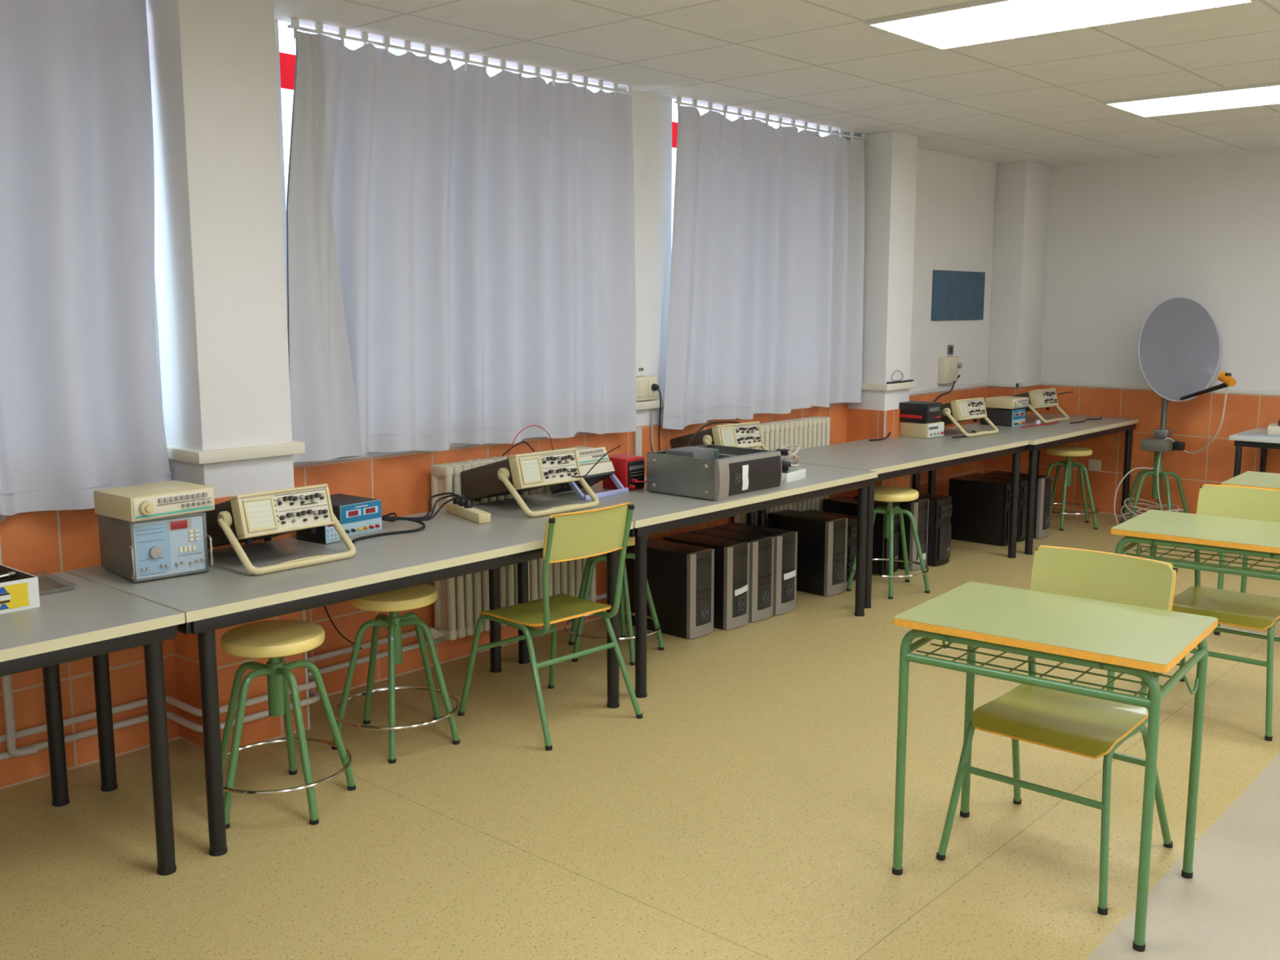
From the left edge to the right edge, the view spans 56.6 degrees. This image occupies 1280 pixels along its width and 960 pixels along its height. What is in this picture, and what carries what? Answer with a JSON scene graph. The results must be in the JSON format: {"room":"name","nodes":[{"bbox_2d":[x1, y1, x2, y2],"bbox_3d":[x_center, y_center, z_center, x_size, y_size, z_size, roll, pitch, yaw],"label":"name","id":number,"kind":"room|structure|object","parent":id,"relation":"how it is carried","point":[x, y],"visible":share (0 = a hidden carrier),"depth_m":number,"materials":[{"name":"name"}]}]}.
{"room":"science classroom","nodes":[
{"label":"science classroom","id":0,"kind":"room"},
{"bbox_2d":[146,0,293,498],"bbox_3d":[-1.517,-0.362,4.354,0.280,2.694,0.360,7,11,41],"label":"pillar","id":1,"kind":"structure","parent":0,"point":[220,263],"depth_m":4.17,"materials":[{"name":"paint"}]},
{"bbox_2d":[154,19,996,466],"bbox_3d":[-0.744,-0.729,5.612,0.280,3.050,11.500,7,11,41],"label":"wall","id":2,"kind":"structure","parent":0,"point":[955,203],"depth_m":8.38,"materials":[{"name":"paint"}]},
{"bbox_2d":[0,630,417,742],"bbox_3d":[-2.491,0.958,3.376,0.310,0.025,4.900,7,11,41],"label":"pipe","id":3,"kind":"object","parent":2,"relation":"attached to","point":[311,684],"visible":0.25,"depth_m":4.32,"materials":[{"name":"metal"}]},
{"bbox_2d":[166,440,305,464],"bbox_3d":[-1.505,-0.113,4.380,0.312,0.043,0.424,7,11,41],"label":"trim","id":4,"kind":"structure","parent":2,"relation":"attached to","point":[175,453],"depth_m":4.24,"materials":[{"name":"white plastic"}]},
{"bbox_2d":[173,487,306,751],"bbox_3d":[-1.514,0.503,4.479,0.288,0.945,0.376,7,11,41],"label":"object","id":5,"kind":"structure","parent":2,"relation":"attached to","point":[186,646],"depth_m":4.40,"materials":[{"name":"orange tile"}]},
{"bbox_2d":[302,609,310,729],"bbox_3d":[-1.282,0.497,4.524,0.012,0.945,0.012,7,11,41],"label":"trim","id":6,"kind":"structure","parent":5,"relation":"attached to","point":[306,678],"depth_m":4.56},
{"bbox_2d":[0,592,606,760],"bbox_3d":[-1.730,0.891,4.237,0.310,0.025,7.200,7,11,41],"label":"pipe","id":7,"kind":"object","parent":2,"relation":"attached to","point":[314,696],"visible":0.42,"depth_m":4.35,"materials":[{"name":"metal"}]},
{"bbox_2d":[0,539,38,756],"bbox_3d":[-2.081,0.536,3.949,0.039,0.803,0.097,7,11,41],"label":"pipe","id":8,"kind":"object","parent":7,"relation":"attached to","point":[6,682],"visible":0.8,"depth_m":3.95,"materials":[{"name":"metal"}]},
{"bbox_2d":[279,42,599,93],"bbox_3d":[-0.843,-1.168,5.410,0.050,1.742,1.895,7,11,41],"label":"window","id":9,"kind":"structure","parent":2,"relation":"in","point":[287,61],"depth_m":4.71,"materials":[{"name":"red metal"}]},
{"bbox_2d":[0,386,987,790],"bbox_3d":[-0.702,0.318,5.595,0.008,0.985,11.300,7,11,41],"label":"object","id":10,"kind":"structure","parent":2,"relation":"attached to","point":[36,543],"depth_m":4.93,"materials":[{"name":"orange tile"}]},
{"bbox_2d":[429,445,596,640],"bbox_3d":[-0.599,0.276,5.552,0.126,0.778,1.030,7,11,41],"label":"radiator","id":11,"kind":"object","parent":2,"relation":"attached to","point":[460,602],"visible":0.27,"depth_m":5.34,"materials":[{"name":"metal"}]},
{"bbox_2d":[634,426,641,456],"bbox_3d":[-0.011,-0.099,6.305,0.016,0.360,0.050,7,11,41],"label":"duct","id":12,"kind":"object","parent":2,"relation":"attached to","point":[637,434],"visible":0.24,"depth_m":6.28,"materials":[{"name":"plastic"}]},
{"bbox_2d":[635,359,644,376],"bbox_3d":[-0.008,-0.591,6.250,0.013,0.090,0.092,7,11,41],"label":"wall socket","id":13,"kind":"object","parent":2,"relation":"attached to","point":[640,363],"visible":0.64,"depth_m":6.25,"materials":[{"name":"white paint"}]},
{"bbox_2d":[635,375,657,401],"bbox_3d":[0.025,-0.483,6.277,0.046,0.124,0.170,7,11,41],"label":"wall socket","id":14,"kind":"object","parent":2,"relation":"attached to","point":[644,392],"visible":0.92,"depth_m":6.25,"materials":[{"name":"beige plastic"}]},
{"bbox_2d":[651,383,661,451],"bbox_3d":[0.092,-0.290,6.310,0.049,0.439,0.044,7,11,41],"label":"plug","id":15,"kind":"object","parent":14,"relation":"attached to","point":[655,387],"visible":0.84,"depth_m":6.28,"materials":[{"name":"black plastic"}]},
{"bbox_2d":[635,399,663,409],"bbox_3d":[-1.536,-0.138,4.552,0.036,0.043,8.750,7,11,41],"label":"trim","id":16,"kind":"structure","parent":2,"relation":"attached to","point":[649,404],"depth_m":6.30,"materials":[{"name":"white plastic"}]},
{"bbox_2d":[650,410,655,451],"bbox_3d":[0.087,-0.230,6.380,0.065,0.283,0.014,-4,9,-24],"label":"cable","id":17,"kind":"object","parent":2,"relation":"attached to","point":[653,412],"visible":0.74,"depth_m":6.36,"materials":[{"name":"beige plastic"}]},
{"bbox_2d":[671,106,816,147],"bbox_3d":[0.589,-1.405,7.012,0.050,1.742,1.550,7,11,41],"label":"window","id":18,"kind":"structure","parent":2,"relation":"in","point":[674,125],"depth_m":6.48,"materials":[{"name":"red metal"}]},
{"bbox_2d":[733,416,830,527],"bbox_3d":[0.885,0.030,7.213,0.126,0.778,0.896,7,11,41],"label":"radiator","id":19,"kind":"object","parent":2,"relation":"attached to","point":[811,431],"visible":0.33,"depth_m":7.17,"materials":[{"name":"metal"}]},
{"bbox_2d":[844,408,907,497],"bbox_3d":[1.582,-0.011,7.944,0.288,0.945,0.336,7,11,41],"label":"trim","id":20,"kind":"structure","parent":2,"relation":"attached to","point":[862,424],"depth_m":7.77,"materials":[{"name":"orange tile"}]},
{"bbox_2d":[881,410,886,485],"bbox_3d":[1.578,0.022,7.726,0.012,0.945,0.012,7,11,41],"label":"trim","id":21,"kind":"structure","parent":20,"relation":"attached to","point":[885,411],"depth_m":7.67,"materials":[{"name":"plastic"}]},
{"bbox_2d":[861,381,916,391],"bbox_3d":[1.591,-0.627,7.845,0.312,0.043,0.384,7,11,41],"label":"trim","id":22,"kind":"structure","parent":2,"relation":"attached to","point":[867,386],"depth_m":7.69,"materials":[{"name":"white plastic"}]},
{"bbox_2d":[909,381,987,395],"bbox_3d":[2.176,-0.664,8.737,0.014,0.035,1.715,7,11,41],"label":"trim","id":23,"kind":"structure","parent":2,"relation":"attached to","point":[927,390],"depth_m":8.84,"materials":[{"name":"white paint"}]},
{"bbox_2d":[937,355,962,383],"bbox_3d":[2.246,-0.812,8.744,0.079,0.198,0.371,7,11,41],"label":"wall socket","id":24,"kind":"object","parent":2,"relation":"attached to","point":[948,367],"visible":1,"depth_m":8.70,"materials":[{"name":"beige plastic"}]},
{"bbox_2d":[931,270,985,320],"bbox_3d":[2.379,-1.374,8.865,0.012,0.362,0.820,7,11,41],"label":"board","id":25,"kind":"object","parent":2,"relation":"attached to","point":[956,295],"visible":1,"depth_m":8.84,"materials":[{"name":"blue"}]},
{"bbox_2d":[983,385,1040,473],"bbox_3d":[2.982,-0.267,9.536,0.253,0.985,0.466,7,11,41],"label":"trim","id":26,"kind":"structure","parent":2,"relation":"attached to","point":[1004,463],"depth_m":9.37,"materials":[{"name":"orange tile"}]},
{"bbox_2d":[987,380,1042,387],"bbox_3d":[2.980,-0.770,9.449,0.265,0.035,0.470,7,11,41],"label":"trim","id":27,"kind":"structure","parent":2,"relation":"attached to","point":[1037,382],"depth_m":9.29,"materials":[{"name":"white paint"}]},
{"bbox_2d":[0,507,1279,959],"bbox_3d":[2.902,1.302,2.656,9.950,0.100,11.500,7,11,41],"label":"floor","id":28,"kind":"structure","parent":0,"point":[748,812],"depth_m":3.71,"materials":[{"name":"beige tile"}]},
{"bbox_2d":[0,571,185,875],"bbox_3d":[-2.216,0.819,2.977,0.795,0.762,1.900,7,11,41],"label":"bench","id":29,"kind":"object","parent":28,"relation":"on","point":[76,618],"visible":1,"depth_m":3.36,"materials":[{"name":"grey laminate"}]},
{"bbox_2d":[0,564,39,613],"bbox_3d":[-2.006,0.322,3.430,0.422,0.088,0.350,7,11,40],"label":"box","id":30,"kind":"object","parent":29,"relation":"on","point":[21,592],"visible":1,"depth_m":3.39,"materials":[{"name":"white cardboard"}]},
{"bbox_2d":[0,571,16,579],"bbox_3d":[-1.910,0.297,3.419,0.019,0.032,0.221,6,11,37],"label":"tool","id":31,"kind":"object","parent":30,"relation":"in","point":[10,575],"visible":1,"depth_m":3.48,"materials":[{"name":"silver metal"}]},
{"bbox_2d":[0,582,29,610],"bbox_3d":[-1.855,0.344,3.286,0.001,0.068,0.315,7,11,40],"label":"print","id":32,"kind":"object","parent":30,"relation":"attached to","point":[14,596],"depth_m":3.38,"materials":[{"name":"yellow paper"}]},
{"bbox_2d":[204,619,355,829],"bbox_3d":[-1.182,0.775,3.894,0.478,0.580,0.469,-4,9,-24],"label":"round stool","id":33,"kind":"object","parent":28,"relation":"on","point":[273,640],"visible":0.9,"depth_m":3.83,"materials":[{"name":"yellow paint"}]},
{"bbox_2d":[65,500,633,856],"bbox_3d":[-0.955,0.589,4.386,0.795,0.803,1.900,7,11,41],"label":"bench","id":34,"kind":"object","parent":28,"relation":"on","point":[450,545],"depth_m":3.97,"materials":[{"name":"grey laminate"}]},
{"bbox_2d":[97,511,213,582],"bbox_3d":[-1.586,0.199,3.877,0.256,0.200,0.326,-8,11,-42],"label":"signal generator","id":35,"kind":"object","parent":34,"relation":"on","point":[162,548],"visible":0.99,"depth_m":3.78,"materials":[{"name":"blue metal"}]},
{"bbox_2d":[93,480,214,522],"bbox_3d":[-1.550,0.067,3.816,0.265,0.078,0.285,7,11,38],"label":"function generator","id":36,"kind":"object","parent":35,"relation":"on","point":[142,502],"visible":1,"depth_m":3.75,"materials":[{"name":"beige plastic"}]},
{"bbox_2d":[205,484,355,574],"bbox_3d":[-1.294,0.142,4.098,0.507,0.248,0.417,7,11,41],"label":"oscilloscope","id":37,"kind":"object","parent":34,"relation":"on","point":[246,518],"visible":0.98,"depth_m":3.97,"materials":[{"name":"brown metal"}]},
{"bbox_2d":[296,520,339,544],"bbox_3d":[-1.187,0.184,4.381,0.164,0.082,0.068,6,10,33],"label":"meter","id":38,"kind":"object","parent":34,"relation":"on","point":[325,535],"visible":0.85,"depth_m":4.34,"materials":[{"name":"black plastic"}]},
{"bbox_2d":[324,605,361,648],"bbox_3d":[-1.209,0.456,4.813,0.105,0.506,0.165,7,11,41],"label":"cable","id":39,"kind":"object","parent":34,"relation":"hanging from","point":[331,621],"visible":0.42,"depth_m":4.85,"materials":[{"name":"black plastic"}]},
{"bbox_2d":[329,493,382,537],"bbox_3d":[-1.150,0.135,4.588,0.269,0.118,0.195,6,11,37],"label":"supplies","id":40,"kind":"object","parent":34,"relation":"on","point":[356,515],"visible":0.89,"depth_m":4.52,"materials":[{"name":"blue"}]},
{"bbox_2d":[351,517,425,543],"bbox_3d":[-0.984,0.183,4.527,0.169,0.041,0.381,7,11,41],"label":"cable","id":41,"kind":"object","parent":34,"relation":"on","point":[422,523],"visible":1,"depth_m":4.54,"materials":[{"name":"black plastic"}]},
{"bbox_2d":[386,492,460,518],"bbox_3d":[-0.888,0.105,4.888,0.313,0.092,0.111,-7,11,-38],"label":"cable","id":42,"kind":"object","parent":34,"relation":"on","point":[455,501],"visible":0.61,"depth_m":4.93,"materials":[{"name":"black plastic"}]},
{"bbox_2d":[414,493,465,519],"bbox_3d":[-0.849,0.110,4.854,0.289,0.092,0.071,-5,10,-32],"label":"cable","id":43,"kind":"object","parent":34,"relation":"on","point":[461,501],"visible":0.76,"depth_m":4.89,"materials":[{"name":"black plastic"}]},
{"bbox_2d":[417,495,472,520],"bbox_3d":[-0.809,0.115,4.819,0.263,0.092,0.033,-3,9,-21],"label":"cable","id":44,"kind":"object","parent":34,"relation":"attached to","point":[468,504],"visible":0.93,"depth_m":4.84,"materials":[{"name":"black plastic"}]},
{"bbox_2d":[460,447,599,517],"bbox_3d":[-0.489,-0.012,5.134,0.507,0.248,0.417,8,12,43],"label":"oscilloscope","id":45,"kind":"object","parent":34,"relation":"on","point":[517,474],"visible":1,"depth_m":5.03,"materials":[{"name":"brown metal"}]},
{"bbox_2d":[506,425,553,458],"bbox_3d":[-0.481,-0.172,5.231,0.004,0.138,0.284,7,11,41],"label":"cable","id":46,"kind":"object","parent":45,"relation":"attached to","point":[530,425],"visible":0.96,"depth_m":5.21,"materials":[{"name":"red plastic"}]},
{"bbox_2d":[571,444,620,477],"bbox_3d":[-0.177,-0.083,5.252,0.074,0.102,0.395,6,10,36],"label":"cable","id":47,"kind":"object","parent":45,"relation":"attached to","point":[591,468],"visible":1,"depth_m":5.21,"materials":[{"name":"black plastic"}]},
{"bbox_2d":[331,583,459,764],"bbox_3d":[-0.908,0.692,4.450,0.478,0.580,0.469,2,9,11],"label":"round stool","id":48,"kind":"object","parent":28,"relation":"on","point":[420,596],"visible":0.9,"depth_m":4.39,"materials":[{"name":"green metal"}]},
{"bbox_2d":[457,502,642,751],"bbox_3d":[-0.357,0.511,4.674,0.564,0.874,0.504,8,12,44],"label":"chair","id":49,"kind":"object","parent":28,"relation":"on","point":[575,535],"visible":1,"depth_m":4.54,"materials":[{"name":"green laminate"}]},
{"bbox_2d":[563,534,664,665],"bbox_3d":[-0.122,0.524,5.586,0.478,0.580,0.469,-1,8,-6],"label":"round stool","id":50,"kind":"object","parent":28,"relation":"on","point":[584,593],"visible":0.54,"depth_m":5.48,"materials":[{"name":"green metal"}]},
{"bbox_2d":[626,537,714,639],"bbox_3d":[0.156,0.542,5.988,0.441,0.426,0.188,7,11,41],"label":"computer tower","id":51,"kind":"object","parent":28,"relation":"on","point":[680,576],"visible":0.95,"depth_m":5.87,"materials":[{"name":"black metal"}]},
{"bbox_2d":[502,462,877,697],"bbox_3d":[0.313,0.399,5.809,0.795,0.762,1.900,7,11,41],"label":"bench","id":52,"kind":"object","parent":28,"relation":"on","point":[653,512],"visible":0.61,"depth_m":5.37,"materials":[{"name":"grey laminate"}]},
{"bbox_2d":[548,460,628,500],"bbox_3d":[-0.245,-0.007,5.459,0.256,0.144,0.296,7,11,39],"label":"instrument","id":53,"kind":"object","parent":52,"relation":"on","point":[601,471],"depth_m":5.43,"materials":[{"name":"grey metal"}]},
{"bbox_2d":[577,446,609,465],"bbox_3d":[-0.294,-0.075,5.490,0.197,0.143,0.271,7,11,39],"label":"function generator","id":54,"kind":"object","parent":53,"relation":"on","point":[592,455],"visible":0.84,"depth_m":5.45,"materials":[{"name":"beige plastic"}]},
{"bbox_2d":[602,453,644,490],"bbox_3d":[-0.065,-0.034,5.614,0.188,0.152,0.132,7,11,41],"label":"charger","id":55,"kind":"object","parent":52,"relation":"on","point":[628,468],"visible":0.91,"depth_m":5.56,"materials":[{"name":"red plastic"}]},
{"bbox_2d":[646,444,782,502],"bbox_3d":[0.347,-0.047,5.540,0.441,0.198,0.474,8,11,42],"label":"case","id":56,"kind":"object","parent":52,"relation":"on","point":[716,473],"visible":1,"depth_m":5.41,"materials":[{"name":"metal"}]},
{"bbox_2d":[671,421,768,449],"bbox_3d":[0.443,-0.199,6.433,0.396,0.236,0.482,-8,11,-42],"label":"oscilloscope","id":57,"kind":"object","parent":52,"relation":"on","point":[748,434],"visible":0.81,"depth_m":6.33,"materials":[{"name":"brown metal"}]},
{"bbox_2d":[686,421,740,446],"bbox_3d":[0.350,-0.185,6.260,0.074,0.228,0.609,6,10,33],"label":"cable","id":58,"kind":"object","parent":57,"relation":"attached to","point":[719,422],"visible":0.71,"depth_m":6.27,"materials":[{"name":"black plastic"}]},
{"bbox_2d":[781,466,805,482],"bbox_3d":[0.706,-0.029,5.938,0.170,0.046,0.200,6,10,35],"label":"power strip","id":59,"kind":"object","parent":52,"relation":"on","point":[794,473],"visible":0.54,"depth_m":5.89,"materials":[{"name":"white plastic"}]},
{"bbox_2d":[777,444,799,466],"bbox_3d":[0.745,-0.117,5.971,0.111,0.116,0.110,7,11,41],"label":"tubing","id":60,"kind":"object","parent":59,"relation":"on","point":[790,454],"visible":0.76,"depth_m":5.94,"materials":[{"name":"beige plastic"}]},
{"bbox_2d":[662,532,750,630],"bbox_3d":[0.347,0.518,6.151,0.441,0.426,0.188,7,11,41],"label":"computer tower","id":61,"kind":"object","parent":28,"relation":"on","point":[731,557],"visible":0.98,"depth_m":5.99,"materials":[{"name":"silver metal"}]},
{"bbox_2d":[688,527,774,622],"bbox_3d":[0.487,0.497,6.292,0.441,0.426,0.188,7,11,41],"label":"computer tower","id":62,"kind":"object","parent":28,"relation":"on","point":[762,547],"visible":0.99,"depth_m":6.14,"materials":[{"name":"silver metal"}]},
{"bbox_2d":[713,522,797,615],"bbox_3d":[0.627,0.476,6.434,0.441,0.426,0.188,7,11,41],"label":"computer tower","id":63,"kind":"object","parent":28,"relation":"on","point":[785,542],"visible":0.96,"depth_m":6.28,"materials":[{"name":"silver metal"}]},
{"bbox_2d":[768,509,848,595],"bbox_3d":[0.968,0.415,6.845,0.441,0.426,0.188,8,12,43],"label":"computer tower","id":64,"kind":"object","parent":28,"relation":"on","point":[822,539],"visible":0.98,"depth_m":6.71,"materials":[{"name":"silver metal"}]},
{"bbox_2d":[802,509,857,582],"bbox_3d":[1.135,0.394,7.163,0.388,0.374,0.165,7,11,41],"label":"computer tower","id":65,"kind":"object","parent":28,"relation":"on","point":[852,519],"visible":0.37,"depth_m":7.01,"materials":[{"name":"black metal"}]},
{"bbox_2d":[823,495,899,574],"bbox_3d":[1.371,0.341,7.348,0.441,0.425,0.188,7,11,41],"label":"computer tower","id":66,"kind":"object","parent":28,"relation":"on","point":[848,505],"visible":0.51,"depth_m":7.21,"materials":[{"name":"black metal"}]},
{"bbox_2d":[846,485,929,599],"bbox_3d":[1.430,0.342,6.812,0.478,0.580,0.469,4,9,24],"label":"round stool","id":67,"kind":"object","parent":28,"relation":"on","point":[887,494],"visible":0.8,"depth_m":6.74,"materials":[{"name":"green metal"}]},
{"bbox_2d":[854,494,928,570],"bbox_3d":[1.586,0.320,7.484,0.442,0.426,0.188,7,11,41],"label":"computer tower","id":68,"kind":"object","parent":28,"relation":"on","point":[918,508],"visible":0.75,"depth_m":7.32,"materials":[{"name":"silver metal"}]},
{"bbox_2d":[757,433,1028,608],"bbox_3d":[1.557,0.183,7.260,0.795,0.762,1.900,8,11,42],"label":"bench","id":69,"kind":"object","parent":28,"relation":"on","point":[897,456],"visible":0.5,"depth_m":7.02,"materials":[{"name":"grey laminate"}]},
{"bbox_2d":[900,421,944,438],"bbox_3d":[1.849,-0.337,7.837,0.200,0.098,0.265,-8,12,-44],"label":"signal box","id":70,"kind":"object","parent":69,"relation":"on","point":[935,429],"visible":0.91,"depth_m":7.75,"materials":[{"name":"beige plastic"}]},
{"bbox_2d":[898,400,942,423],"bbox_3d":[1.840,-0.446,7.808,0.250,0.125,0.206,8,12,44],"label":"supplies","id":71,"kind":"object","parent":70,"relation":"on","point":[913,411],"visible":1,"depth_m":7.74,"materials":[{"name":"black plastic"}]},
{"bbox_2d":[918,492,952,566],"bbox_3d":[1.756,0.303,7.600,0.441,0.425,0.188,7,11,41],"label":"computer tower","id":72,"kind":"object","parent":28,"relation":"on","point":[939,543],"visible":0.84,"depth_m":7.43,"materials":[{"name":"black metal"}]},
{"bbox_2d":[948,475,1019,546],"bbox_3d":[2.376,0.211,8.219,0.441,0.425,0.188,7,11,41],"label":"computer tower","id":73,"kind":"object","parent":28,"relation":"on","point":[980,509],"visible":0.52,"depth_m":8.14,"materials":[{"name":"black metal"}]},
{"bbox_2d":[964,472,1028,542],"bbox_3d":[2.516,0.190,8.361,0.441,0.425,0.188,7,11,41],"label":"computer tower","id":74,"kind":"object","parent":28,"relation":"on","point":[1023,486],"visible":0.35,"depth_m":8.19,"materials":[{"name":"black metal"}]},
{"bbox_2d":[985,471,1052,538],"bbox_3d":[2.696,0.173,8.473,0.441,0.426,0.188,7,11,41],"label":"computer tower","id":75,"kind":"object","parent":28,"relation":"on","point":[1043,491],"visible":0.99,"depth_m":8.30,"materials":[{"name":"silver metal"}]},
{"bbox_2d":[927,413,1138,555],"bbox_3d":[2.864,-0.021,8.639,0.795,0.762,1.900,7,11,41],"label":"bench","id":76,"kind":"object","parent":28,"relation":"on","point":[1039,437],"visible":0.54,"depth_m":8.25,"materials":[{"name":"grey laminate"}]},
{"bbox_2d":[941,397,998,437],"bbox_3d":[2.120,-0.439,8.043,0.400,0.238,0.487,-8,11,-42],"label":"oscilloscope","id":77,"kind":"object","parent":76,"relation":"on","point":[955,411],"visible":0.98,"depth_m":7.90,"materials":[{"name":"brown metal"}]},
{"bbox_2d":[980,407,1026,426],"bbox_3d":[2.626,-0.457,8.576,0.269,0.118,0.195,8,12,43],"label":"supplies","id":78,"kind":"object","parent":76,"relation":"on","point":[997,416],"visible":0.98,"depth_m":8.50,"materials":[{"name":"grey"}]},
{"bbox_2d":[985,395,1029,408],"bbox_3d":[2.650,-0.557,8.546,0.238,0.070,0.256,8,12,43],"label":"function generator","id":79,"kind":"object","parent":78,"relation":"on","point":[999,402],"visible":1,"depth_m":8.47,"materials":[{"name":"beige plastic"}]},
{"bbox_2d":[1011,387,1069,423],"bbox_3d":[2.924,-0.572,8.944,0.400,0.238,0.487,-8,12,-44],"label":"oscilloscope","id":80,"kind":"object","parent":76,"relation":"on","point":[1046,397],"visible":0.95,"depth_m":8.80,"materials":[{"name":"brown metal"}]},
{"bbox_2d":[892,582,1217,951],"bbox_3d":[1.158,0.761,3.370,0.724,0.762,0.552,6,11,37],"label":"school desk","id":81,"kind":"object","parent":28,"relation":"on","point":[1136,641],"visible":0.99,"depth_m":3.24,"materials":[{"name":"green laminate"}]},
{"bbox_2d":[936,545,1177,915],"bbox_3d":[1.248,0.685,3.502,0.504,0.874,0.564,7,11,41],"label":"chair","id":82,"kind":"object","parent":28,"relation":"on","point":[1091,727],"visible":0.88,"depth_m":3.51,"materials":[{"name":"green metal"}]},
{"bbox_2d":[1045,445,1099,530],"bbox_3d":[3.163,0.049,8.788,0.478,0.580,0.469,-5,10,-28],"label":"round stool","id":83,"kind":"object","parent":28,"relation":"on","point":[1068,451],"visible":0.85,"depth_m":8.68,"materials":[{"name":"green metal"}]},
{"bbox_2d":[1113,297,1236,524],"bbox_3d":[3.868,-0.458,8.472,0.822,1.675,0.622,7,11,41],"label":"satellite dish","id":84,"kind":"object","parent":28,"relation":"on","point":[1179,342],"visible":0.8,"depth_m":8.53,"materials":[{"name":"grey metal"}]},
{"bbox_2d":[1106,509,1279,691],"bbox_3d":[2.286,0.567,4.678,0.724,0.762,0.552,7,11,38],"label":"school desk","id":85,"kind":"object","parent":28,"relation":"on","point":[1241,536],"visible":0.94,"depth_m":4.56,"materials":[{"name":"laminate"}]},
{"bbox_2d":[1139,484,1279,741],"bbox_3d":[2.369,0.496,4.774,0.504,0.874,0.564,7,11,41],"label":"chair","id":86,"kind":"object","parent":28,"relation":"on","point":[1238,609],"visible":0.84,"depth_m":4.84,"materials":[{"name":"green metal"}]},
{"bbox_2d":[1213,471,1279,635],"bbox_3d":[3.284,0.395,5.836,0.724,0.762,0.552,7,11,39],"label":"school desk","id":87,"kind":"object","parent":28,"relation":"on","point":[1271,481],"visible":0.21,"depth_m":5.89,"materials":[{"name":"green metal"}]},
{"bbox_2d":[1229,426,1279,477],"bbox_3d":[4.795,0.116,7.737,1.640,0.755,0.720,7,11,41],"label":"side table","id":88,"kind":"object","parent":28,"relation":"on","point":[1240,441],"visible":0.55,"depth_m":7.94,"materials":[{"name":"white laminate"}]},
{"bbox_2d":[1237,431,1279,437],"bbox_3d":[4.188,-0.303,7.988,0.296,0.001,0.210,5,10,29],"label":"paper sheet","id":89,"kind":"object","parent":88,"relation":"on","point":[1240,433],"visible":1,"depth_m":7.99,"materials":[{"name":"white paper"}]},
{"bbox_2d":[1266,419,1279,435],"bbox_3d":[4.380,-0.357,7.993,0.270,0.105,0.240,5,10,31],"label":"desk phone","id":90,"kind":"object","parent":88,"relation":"on","point":[1273,428],"visible":1,"depth_m":7.95,"materials":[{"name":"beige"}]},
{"bbox_2d":[273,0,1279,165],"bbox_3d":[2.996,-1.420,2.168,9.698,0.040,11.500,7,11,41],"label":"ceiling","id":91,"kind":"structure","parent":0,"point":[1039,99],"depth_m":5.33,"materials":[{"name":"tile"}]},
{"bbox_2d":[0,0,172,515],"bbox_3d":[-2.455,-0.682,3.317,0.096,1.755,2.380,7,11,41],"label":"curtain","id":92,"kind":"object","parent":91,"relation":"hanging from","point":[81,410],"visible":0.99,"depth_m":3.96,"materials":[{"name":"white fabric"}]},
{"bbox_2d":[286,17,636,462],"bbox_3d":[-0.705,-0.992,5.278,0.110,1.716,2.045,7,11,40],"label":"curtain","id":93,"kind":"object","parent":91,"relation":"hanging from","point":[460,242],"visible":1,"depth_m":5.15,"materials":[{"name":"white fabric"}]},
{"bbox_2d":[662,96,866,429],"bbox_3d":[0.788,-1.230,6.944,0.095,1.736,1.975,7,11,41],"label":"curtain","id":94,"kind":"object","parent":91,"relation":"hanging from","point":[766,313],"visible":1,"depth_m":6.84,"materials":[{"name":"white fabric"}]},
{"bbox_2d":[864,0,1257,50],"bbox_3d":[1.517,-1.716,4.363,1.220,0.017,0.610,7,11,41],"label":"recessed light","id":95,"kind":"object","parent":91,"relation":"in","point":[983,21],"visible":1,"depth_m":4.43,"materials":[{"name":"white paint"}]},
{"bbox_2d":[1102,82,1279,117],"bbox_3d":[3.130,-1.984,6.168,1.220,0.017,0.610,7,11,41],"label":"recessed light","id":96,"kind":"object","parent":91,"relation":"in","point":[1266,94],"visible":1,"depth_m":6.27,"materials":[{"name":"white plastic"}]},
{"bbox_2d":[848,130,917,410],"bbox_3d":[1.579,-0.876,7.819,0.280,2.694,0.320,7,11,41],"label":"pillar","id":97,"kind":"structure","parent":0,"point":[890,157],"depth_m":7.62,"materials":[{"name":"paint"}]},
{"bbox_2d":[987,160,1051,382],"bbox_3d":[2.979,-1.113,9.413,0.245,2.694,0.450,7,11,41],"label":"pillar","id":98,"kind":"structure","parent":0,"point":[1022,197],"depth_m":9.20,"materials":[{"name":"paint"}]},
{"bbox_2d":[1040,148,1279,390],"bbox_3d":[6.737,-0.865,6.531,9.700,3.050,0.200,7,11,41],"label":"wall","id":99,"kind":"structure","parent":0,"point":[1126,237],"depth_m":8.83,"materials":[{"name":"paint"}]},
{"bbox_2d":[1088,458,1102,471],"bbox_3d":[3.566,-0.116,9.319,0.100,0.090,0.014,7,11,41],"label":"wall socket","id":100,"kind":"object","parent":99,"relation":"attached to","point":[1093,464],"visible":1,"depth_m":9.31,"materials":[{"name":"beige plastic"}]},
{"bbox_2d":[1038,384,1279,515],"bbox_3d":[6.668,0.168,6.605,9.700,0.985,0.008,7,11,41],"label":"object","id":101,"kind":"structure","parent":99,"relation":"attached to","point":[1196,421],"depth_m":8.97,"materials":[{"name":"orange tile"}]},
{"bbox_2d":[1042,380,1279,395],"bbox_3d":[6.758,-0.324,6.448,9.455,0.035,0.014,7,11,41],"label":"trim","id":102,"kind":"structure","parent":99,"relation":"attached to","point":[1260,392],"depth_m":9.07,"materials":[{"name":"white paint"}]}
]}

